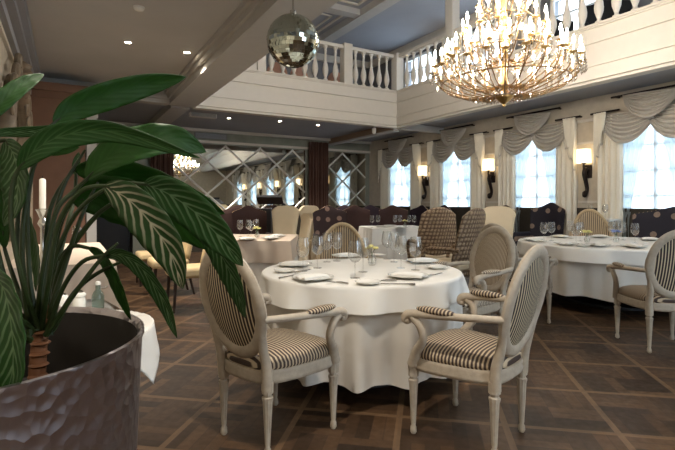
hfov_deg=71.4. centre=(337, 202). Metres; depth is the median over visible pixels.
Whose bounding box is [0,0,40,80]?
trim
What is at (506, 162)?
drape
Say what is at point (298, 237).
wine glass
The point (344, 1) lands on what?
trim
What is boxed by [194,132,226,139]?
air vent
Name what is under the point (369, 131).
beam
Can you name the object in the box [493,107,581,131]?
curtain rod
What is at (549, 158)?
sheer curtain
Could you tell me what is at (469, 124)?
curtain rod
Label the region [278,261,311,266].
dinner plate
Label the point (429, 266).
plate
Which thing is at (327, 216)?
armchair
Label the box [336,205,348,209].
armchair
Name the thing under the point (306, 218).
slipcovered chair
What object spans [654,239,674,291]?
cushion
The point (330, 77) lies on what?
chair
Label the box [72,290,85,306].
salt shaker
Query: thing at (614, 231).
wine glass
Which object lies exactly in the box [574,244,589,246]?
plate
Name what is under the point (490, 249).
cushion
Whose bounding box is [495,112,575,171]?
swag valance
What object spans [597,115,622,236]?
drape
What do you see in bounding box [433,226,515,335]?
armchair
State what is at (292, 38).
ball
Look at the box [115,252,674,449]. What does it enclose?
floor
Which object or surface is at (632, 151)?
sheer curtain
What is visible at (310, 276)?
folded napkin
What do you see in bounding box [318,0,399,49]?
coffer
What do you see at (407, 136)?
curtain rod
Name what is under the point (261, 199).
music stand
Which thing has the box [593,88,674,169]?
swag valance
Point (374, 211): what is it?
armchair
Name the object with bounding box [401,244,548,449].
armchair
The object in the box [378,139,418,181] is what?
swag valance
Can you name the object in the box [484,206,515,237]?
slipcovered chair
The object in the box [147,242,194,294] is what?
upholstered chair
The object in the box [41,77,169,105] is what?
beam
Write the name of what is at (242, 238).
folded napkin
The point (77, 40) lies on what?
ceiling
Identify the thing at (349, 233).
rattan armchair
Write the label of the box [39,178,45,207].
candle
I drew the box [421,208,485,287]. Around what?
wicker chair
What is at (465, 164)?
sheer curtain
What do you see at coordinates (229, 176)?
mirror
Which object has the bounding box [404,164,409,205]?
sheer curtain
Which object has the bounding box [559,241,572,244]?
folded napkin
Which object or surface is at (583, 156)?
wall sconce
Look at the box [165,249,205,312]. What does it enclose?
upholstered chair
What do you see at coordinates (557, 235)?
folded napkin
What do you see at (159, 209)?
potted plant
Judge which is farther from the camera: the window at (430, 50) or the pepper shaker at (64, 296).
the window at (430, 50)
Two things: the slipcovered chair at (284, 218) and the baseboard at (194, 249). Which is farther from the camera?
the baseboard at (194, 249)
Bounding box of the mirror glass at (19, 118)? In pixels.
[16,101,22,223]
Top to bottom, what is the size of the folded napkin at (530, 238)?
0.032 m
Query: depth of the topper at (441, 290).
2.94 m
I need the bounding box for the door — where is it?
[85,152,131,252]
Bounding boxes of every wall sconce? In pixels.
[418,166,428,198]
[482,159,494,198]
[576,149,591,197]
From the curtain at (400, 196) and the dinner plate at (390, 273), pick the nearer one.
the dinner plate at (390, 273)
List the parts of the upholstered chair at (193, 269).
leg, leg, seat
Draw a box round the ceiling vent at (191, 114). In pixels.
[189,112,216,118]
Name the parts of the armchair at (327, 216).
armrest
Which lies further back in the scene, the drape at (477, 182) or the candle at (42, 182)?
the drape at (477, 182)
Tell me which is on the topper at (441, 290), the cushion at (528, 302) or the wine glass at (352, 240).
the wine glass at (352, 240)
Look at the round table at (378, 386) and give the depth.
3.19 m
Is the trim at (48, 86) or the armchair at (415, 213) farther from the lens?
the armchair at (415, 213)
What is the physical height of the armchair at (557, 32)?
1.206 m
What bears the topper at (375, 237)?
on the tablecloth at (401, 248)
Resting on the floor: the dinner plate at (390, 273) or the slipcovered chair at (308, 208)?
the slipcovered chair at (308, 208)
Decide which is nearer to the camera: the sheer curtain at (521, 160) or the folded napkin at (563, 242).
the folded napkin at (563, 242)
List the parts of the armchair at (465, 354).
leg, armrest, leg, seat rail, armrest, leg, leg, frame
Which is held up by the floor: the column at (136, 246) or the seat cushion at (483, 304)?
the column at (136, 246)
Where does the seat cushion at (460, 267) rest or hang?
on the wicker chair at (472, 222)
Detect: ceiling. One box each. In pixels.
[26,0,243,90]
[98,68,674,141]
[311,0,499,61]
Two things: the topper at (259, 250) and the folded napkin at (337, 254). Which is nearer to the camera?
the folded napkin at (337, 254)
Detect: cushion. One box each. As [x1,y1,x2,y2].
[207,263,254,345]
[226,328,328,369]
[410,251,451,258]
[413,328,521,369]
[437,257,468,270]
[462,287,496,307]
[474,233,507,284]
[510,258,542,344]
[618,285,674,303]
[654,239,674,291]
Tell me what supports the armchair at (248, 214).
on the floor
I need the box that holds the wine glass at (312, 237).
[311,237,323,268]
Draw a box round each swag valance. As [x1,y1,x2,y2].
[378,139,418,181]
[427,128,482,179]
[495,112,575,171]
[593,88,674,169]
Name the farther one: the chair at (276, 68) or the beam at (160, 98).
the chair at (276, 68)
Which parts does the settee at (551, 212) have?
armrest, backrest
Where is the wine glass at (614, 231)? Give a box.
[611,230,620,242]
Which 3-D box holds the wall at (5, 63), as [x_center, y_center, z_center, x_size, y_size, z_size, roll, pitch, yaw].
[-2.863,-0.500,3.659,0.300,3.500,15.200,0,0,-30]
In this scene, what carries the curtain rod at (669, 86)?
attached to the wall at (584, 108)
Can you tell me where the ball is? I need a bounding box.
[267,0,318,67]
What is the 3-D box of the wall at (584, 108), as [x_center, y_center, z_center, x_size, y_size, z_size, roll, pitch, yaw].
[4.931,-1.550,8.159,0.300,5.600,15.200,0,0,-30]
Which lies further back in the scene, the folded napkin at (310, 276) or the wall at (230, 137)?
the wall at (230, 137)
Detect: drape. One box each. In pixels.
[150,153,173,176]
[309,142,327,208]
[380,150,389,208]
[410,145,420,209]
[430,143,442,208]
[470,135,484,209]
[498,132,515,231]
[555,120,576,235]
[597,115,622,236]
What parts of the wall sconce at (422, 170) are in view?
lamp shade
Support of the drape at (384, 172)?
hanging from the curtain rod at (407, 136)
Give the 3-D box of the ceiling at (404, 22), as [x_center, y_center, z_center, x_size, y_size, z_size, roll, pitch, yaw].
[1.944,-4.425,6.434,6.600,0.150,15.200,0,0,-30]
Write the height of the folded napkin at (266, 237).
0.032 m
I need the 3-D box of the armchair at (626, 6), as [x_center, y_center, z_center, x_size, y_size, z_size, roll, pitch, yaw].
[4.334,-2.805,7.521,0.740,1.206,0.759,0,0,24]
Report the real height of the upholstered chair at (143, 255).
1.009 m
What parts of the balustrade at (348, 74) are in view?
post, post, handrail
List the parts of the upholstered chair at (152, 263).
seat, backrest, leg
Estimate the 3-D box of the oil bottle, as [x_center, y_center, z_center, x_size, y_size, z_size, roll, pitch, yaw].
[-1.125,0.434,2.216,0.064,0.132,0.054,0,0,5]
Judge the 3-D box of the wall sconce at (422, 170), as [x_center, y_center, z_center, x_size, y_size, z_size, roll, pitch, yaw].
[2.248,-0.530,12.268,0.239,0.871,0.209,0,0,-30]
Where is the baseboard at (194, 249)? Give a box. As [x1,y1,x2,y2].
[145,214,300,251]
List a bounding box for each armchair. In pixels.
[199,253,347,449]
[221,205,241,232]
[232,205,272,233]
[313,205,346,253]
[316,222,367,258]
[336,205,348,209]
[343,205,369,231]
[364,205,380,225]
[379,205,407,225]
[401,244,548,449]
[409,205,427,225]
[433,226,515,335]
[478,223,557,322]
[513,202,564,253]
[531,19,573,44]
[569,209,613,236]
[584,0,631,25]
[606,230,674,352]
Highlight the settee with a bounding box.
[632,206,674,237]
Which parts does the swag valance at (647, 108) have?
tail trim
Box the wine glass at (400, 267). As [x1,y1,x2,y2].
[395,240,406,268]
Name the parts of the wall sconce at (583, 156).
lamp shade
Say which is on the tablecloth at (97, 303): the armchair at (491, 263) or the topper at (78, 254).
the topper at (78, 254)
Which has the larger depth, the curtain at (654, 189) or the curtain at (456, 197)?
the curtain at (456, 197)
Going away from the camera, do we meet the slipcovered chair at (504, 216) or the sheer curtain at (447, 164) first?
the slipcovered chair at (504, 216)
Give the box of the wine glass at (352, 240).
[348,240,361,278]
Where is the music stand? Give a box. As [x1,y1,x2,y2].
[256,195,283,207]
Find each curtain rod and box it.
[379,136,423,149]
[426,124,488,142]
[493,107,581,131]
[590,84,674,114]
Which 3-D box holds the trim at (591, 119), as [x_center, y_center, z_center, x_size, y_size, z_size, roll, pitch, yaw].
[4.538,-0.760,8.509,0.030,1.520,9.300,0,0,-30]
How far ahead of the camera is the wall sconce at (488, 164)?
10.33 m
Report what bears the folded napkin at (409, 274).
on the dinner plate at (390, 273)
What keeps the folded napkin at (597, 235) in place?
on the dinner plate
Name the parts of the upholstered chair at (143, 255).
seat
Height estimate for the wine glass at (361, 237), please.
0.245 m
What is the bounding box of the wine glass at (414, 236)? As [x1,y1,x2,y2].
[409,236,421,270]
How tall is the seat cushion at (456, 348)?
0.096 m
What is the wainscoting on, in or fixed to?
attached to the wall at (584, 108)
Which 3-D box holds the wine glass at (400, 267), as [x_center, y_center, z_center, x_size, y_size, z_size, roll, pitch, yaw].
[0.484,0.372,3.579,0.095,0.245,0.095,0,0,-30]
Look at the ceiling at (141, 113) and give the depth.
10.57 m
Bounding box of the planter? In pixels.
[0,306,143,449]
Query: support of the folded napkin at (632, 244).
on the dinner plate
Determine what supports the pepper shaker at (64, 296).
on the tablecloth at (150, 354)
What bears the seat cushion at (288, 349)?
on the armchair at (258, 353)
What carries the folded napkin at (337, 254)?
on the dinner plate
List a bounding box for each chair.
[135,250,171,286]
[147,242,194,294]
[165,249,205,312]
[267,62,286,73]
[272,206,299,233]
[290,67,307,76]
[298,213,312,260]
[299,205,318,259]
[328,72,339,81]
[406,207,455,258]
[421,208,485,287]
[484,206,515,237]
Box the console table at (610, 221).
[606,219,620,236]
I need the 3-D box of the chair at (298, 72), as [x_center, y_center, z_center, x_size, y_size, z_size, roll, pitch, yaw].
[-0.760,-2.720,10.939,0.480,1.034,0.589,0,0,-39]
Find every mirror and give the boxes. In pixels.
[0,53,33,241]
[174,144,304,209]
[328,152,365,207]
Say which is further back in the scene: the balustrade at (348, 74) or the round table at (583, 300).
the balustrade at (348, 74)
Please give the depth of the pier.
7.13 m
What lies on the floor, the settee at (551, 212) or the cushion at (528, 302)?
the settee at (551, 212)
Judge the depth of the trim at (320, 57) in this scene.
12.66 m
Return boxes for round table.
[326,382,390,388]
[565,296,644,310]
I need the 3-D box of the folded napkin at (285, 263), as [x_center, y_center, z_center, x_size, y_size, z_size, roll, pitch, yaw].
[-0.328,0.462,3.626,0.203,0.032,0.110,0,0,4]
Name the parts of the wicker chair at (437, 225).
armrest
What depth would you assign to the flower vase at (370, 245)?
3.73 m
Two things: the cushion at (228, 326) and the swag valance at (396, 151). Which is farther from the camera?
the swag valance at (396, 151)
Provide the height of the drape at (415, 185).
2.720 m
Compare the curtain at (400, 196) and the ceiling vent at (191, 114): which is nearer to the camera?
the ceiling vent at (191, 114)
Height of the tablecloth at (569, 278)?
0.555 m
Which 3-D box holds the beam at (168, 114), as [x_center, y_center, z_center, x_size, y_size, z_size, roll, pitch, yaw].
[-3.720,-1.835,10.144,0.340,0.130,3.110,0,0,-30]
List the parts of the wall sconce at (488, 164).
lamp shade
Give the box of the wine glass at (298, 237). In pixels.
[296,237,309,271]
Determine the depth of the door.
10.98 m
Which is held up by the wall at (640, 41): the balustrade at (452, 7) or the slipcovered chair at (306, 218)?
the balustrade at (452, 7)
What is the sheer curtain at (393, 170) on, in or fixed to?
hanging from the wall at (584, 108)
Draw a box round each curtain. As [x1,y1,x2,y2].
[390,160,397,204]
[393,161,408,205]
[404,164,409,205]
[442,152,453,205]
[447,153,467,206]
[461,157,469,206]
[515,142,531,231]
[521,141,549,206]
[542,148,555,202]
[622,128,647,236]
[632,124,674,208]
[663,136,674,191]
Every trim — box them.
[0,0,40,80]
[0,20,13,244]
[30,81,87,98]
[109,121,370,152]
[312,0,517,68]
[315,0,366,32]
[375,206,660,211]
[421,118,596,202]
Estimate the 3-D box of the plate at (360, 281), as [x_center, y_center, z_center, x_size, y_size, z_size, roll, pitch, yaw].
[0.186,0.485,2.872,0.160,0.020,0.160,0,0,-30]
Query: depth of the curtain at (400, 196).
13.32 m
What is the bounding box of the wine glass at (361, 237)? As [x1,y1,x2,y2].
[356,237,369,272]
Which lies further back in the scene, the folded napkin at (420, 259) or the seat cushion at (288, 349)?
the folded napkin at (420, 259)
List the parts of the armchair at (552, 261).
frame, armrest, leg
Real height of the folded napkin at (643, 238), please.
0.032 m
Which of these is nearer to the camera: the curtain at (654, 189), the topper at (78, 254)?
the topper at (78, 254)
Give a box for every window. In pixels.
[404,49,431,87]
[464,22,497,66]
[550,0,594,29]
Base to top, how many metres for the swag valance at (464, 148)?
1.211 m
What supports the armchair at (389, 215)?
on the floor
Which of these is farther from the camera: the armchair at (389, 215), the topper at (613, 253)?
the armchair at (389, 215)
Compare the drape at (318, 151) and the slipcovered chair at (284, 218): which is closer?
the slipcovered chair at (284, 218)
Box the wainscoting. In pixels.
[402,208,642,236]
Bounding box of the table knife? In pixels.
[322,280,348,283]
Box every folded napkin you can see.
[239,237,254,239]
[263,236,278,238]
[281,261,308,265]
[295,273,329,280]
[333,253,357,256]
[391,271,424,277]
[409,257,436,261]
[524,237,541,239]
[552,234,568,236]
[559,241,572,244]
[591,234,608,236]
[591,242,605,245]
[623,243,644,246]
[640,237,657,239]
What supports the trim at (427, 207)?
attached to the wall at (584, 108)
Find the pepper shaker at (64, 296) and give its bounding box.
[59,293,69,305]
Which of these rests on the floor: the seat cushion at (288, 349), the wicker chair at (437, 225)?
the wicker chair at (437, 225)
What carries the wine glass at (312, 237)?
on the topper at (441, 290)
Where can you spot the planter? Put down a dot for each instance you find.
(88, 398)
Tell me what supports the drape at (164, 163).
hanging from the beam at (168, 114)
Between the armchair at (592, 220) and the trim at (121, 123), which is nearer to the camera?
the armchair at (592, 220)
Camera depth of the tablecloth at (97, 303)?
3.96 m
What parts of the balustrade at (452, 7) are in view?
post, handrail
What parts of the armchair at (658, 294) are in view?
leg, armrest, seat rail, leg, frame, leg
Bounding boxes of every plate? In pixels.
[274,268,295,272]
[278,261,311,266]
[292,273,333,280]
[355,279,380,284]
[368,253,385,256]
[388,271,428,278]
[426,265,447,268]
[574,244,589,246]
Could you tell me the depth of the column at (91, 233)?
7.46 m
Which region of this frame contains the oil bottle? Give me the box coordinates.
[92,281,107,294]
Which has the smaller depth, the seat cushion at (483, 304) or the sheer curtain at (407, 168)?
the seat cushion at (483, 304)
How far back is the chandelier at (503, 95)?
5.04 m
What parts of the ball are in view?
hanging rod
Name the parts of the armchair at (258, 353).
leg, frame, armrest, leg, leg, seat rail, armrest, leg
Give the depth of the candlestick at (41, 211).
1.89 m
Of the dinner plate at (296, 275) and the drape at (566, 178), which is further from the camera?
the drape at (566, 178)
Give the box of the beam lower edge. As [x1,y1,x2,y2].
[328,129,398,145]
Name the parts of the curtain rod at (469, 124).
rod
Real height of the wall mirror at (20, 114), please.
1.910 m
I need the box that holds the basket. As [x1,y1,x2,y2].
[438,63,577,103]
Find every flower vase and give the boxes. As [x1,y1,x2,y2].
[365,244,378,263]
[582,230,591,241]
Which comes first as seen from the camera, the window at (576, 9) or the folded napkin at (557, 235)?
the folded napkin at (557, 235)
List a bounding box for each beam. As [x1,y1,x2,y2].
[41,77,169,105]
[147,105,189,123]
[165,0,339,107]
[329,127,392,143]
[398,125,443,133]
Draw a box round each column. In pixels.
[85,114,97,242]
[132,159,144,253]
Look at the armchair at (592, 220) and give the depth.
7.69 m
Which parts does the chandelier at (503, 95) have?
arm, arm, arm, arm, arm, arm, arm, arm, arm, arm, arm, arm, arm, arm, arm, arm, arm, arm, arm, arm, arm, arm, arm, arm, stem, arm, arm, arm, arm, arm, arm, arm, arm, arm, arm, arm, arm, arm, arm, arm, arm, arm, arm, arm, arm, arm, arm, arm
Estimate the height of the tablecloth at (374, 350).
0.616 m
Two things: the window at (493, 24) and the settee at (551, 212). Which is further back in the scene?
the window at (493, 24)
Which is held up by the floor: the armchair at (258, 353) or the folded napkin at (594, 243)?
the armchair at (258, 353)
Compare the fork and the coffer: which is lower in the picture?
the fork
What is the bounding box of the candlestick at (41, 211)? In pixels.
[35,176,47,267]
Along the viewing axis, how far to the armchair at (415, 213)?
12.38 m
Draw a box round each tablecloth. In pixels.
[70,299,116,309]
[118,310,159,383]
[247,255,297,283]
[266,302,462,393]
[363,241,415,259]
[518,253,646,301]
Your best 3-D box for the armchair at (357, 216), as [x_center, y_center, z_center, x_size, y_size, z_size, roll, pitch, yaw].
[0.524,0.647,11.025,0.740,1.206,0.759,0,0,-19]
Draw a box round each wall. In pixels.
[0,28,13,267]
[85,52,369,206]
[193,69,396,128]
[370,0,674,207]
[393,0,674,128]
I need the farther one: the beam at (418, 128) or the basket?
the beam at (418, 128)
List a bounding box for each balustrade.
[257,40,393,88]
[391,0,657,90]
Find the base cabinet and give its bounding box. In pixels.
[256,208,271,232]
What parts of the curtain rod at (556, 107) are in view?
rod, rod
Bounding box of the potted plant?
[0,73,245,386]
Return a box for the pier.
[31,89,84,243]
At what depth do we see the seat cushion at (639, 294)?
3.98 m
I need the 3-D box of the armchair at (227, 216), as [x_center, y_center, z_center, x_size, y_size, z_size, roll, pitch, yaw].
[-2.216,0.647,10.378,0.740,1.206,0.759,0,0,-11]
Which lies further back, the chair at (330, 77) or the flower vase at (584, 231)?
the chair at (330, 77)
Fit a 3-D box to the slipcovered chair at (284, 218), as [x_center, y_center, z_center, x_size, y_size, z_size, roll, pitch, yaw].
[-1.041,0.640,8.647,0.560,1.180,0.655,0,0,11]
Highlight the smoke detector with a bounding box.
[133,5,144,11]
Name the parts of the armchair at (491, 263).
armrest, seat rail, frame, armrest, leg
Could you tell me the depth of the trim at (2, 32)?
4.35 m
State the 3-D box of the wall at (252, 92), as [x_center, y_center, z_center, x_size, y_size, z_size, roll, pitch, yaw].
[-0.643,-2.200,9.934,4.680,0.860,0.250,0,0,-30]
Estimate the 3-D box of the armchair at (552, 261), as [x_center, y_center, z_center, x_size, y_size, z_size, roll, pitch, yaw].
[1.845,0.728,4.948,0.660,1.045,0.665,0,0,-31]
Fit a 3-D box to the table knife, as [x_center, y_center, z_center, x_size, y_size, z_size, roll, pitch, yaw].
[-0.017,0.490,2.933,0.220,0.014,0.018,0,0,43]
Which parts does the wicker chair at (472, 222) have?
armrest, armrest, seat, backrest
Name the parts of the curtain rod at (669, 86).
rod, rod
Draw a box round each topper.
[5,242,121,309]
[233,234,299,263]
[259,258,469,314]
[358,225,418,248]
[516,236,655,265]
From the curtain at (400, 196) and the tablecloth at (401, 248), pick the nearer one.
the tablecloth at (401, 248)
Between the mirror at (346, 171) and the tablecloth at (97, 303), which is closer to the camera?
the tablecloth at (97, 303)
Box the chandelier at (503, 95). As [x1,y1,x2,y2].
[429,0,587,106]
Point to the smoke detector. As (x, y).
(138, 8)
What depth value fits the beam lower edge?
12.27 m
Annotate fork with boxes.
[380,283,414,284]
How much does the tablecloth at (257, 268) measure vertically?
0.845 m
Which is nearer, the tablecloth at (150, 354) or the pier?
the tablecloth at (150, 354)
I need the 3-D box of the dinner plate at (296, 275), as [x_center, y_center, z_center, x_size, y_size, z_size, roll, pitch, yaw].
[-0.160,0.485,3.061,0.270,0.020,0.270,0,0,-30]
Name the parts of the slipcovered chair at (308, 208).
backrest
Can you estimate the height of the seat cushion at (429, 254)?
0.100 m
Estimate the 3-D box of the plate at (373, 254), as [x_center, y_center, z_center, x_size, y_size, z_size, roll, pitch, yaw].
[0.367,0.485,4.365,0.160,0.020,0.160,0,0,-30]
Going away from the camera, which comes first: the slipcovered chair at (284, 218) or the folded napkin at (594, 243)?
the folded napkin at (594, 243)
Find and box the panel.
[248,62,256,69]
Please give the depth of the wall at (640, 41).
6.94 m
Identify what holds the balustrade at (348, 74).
on the wall at (252, 92)
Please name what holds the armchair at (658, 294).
on the floor
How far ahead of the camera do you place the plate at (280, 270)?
3.40 m
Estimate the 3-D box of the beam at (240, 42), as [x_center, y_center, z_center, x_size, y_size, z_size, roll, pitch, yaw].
[0.082,-1.970,3.448,0.550,0.400,11.890,0,0,-30]
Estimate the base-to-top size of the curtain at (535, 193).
1.640 m
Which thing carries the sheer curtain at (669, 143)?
hanging from the wall at (584, 108)

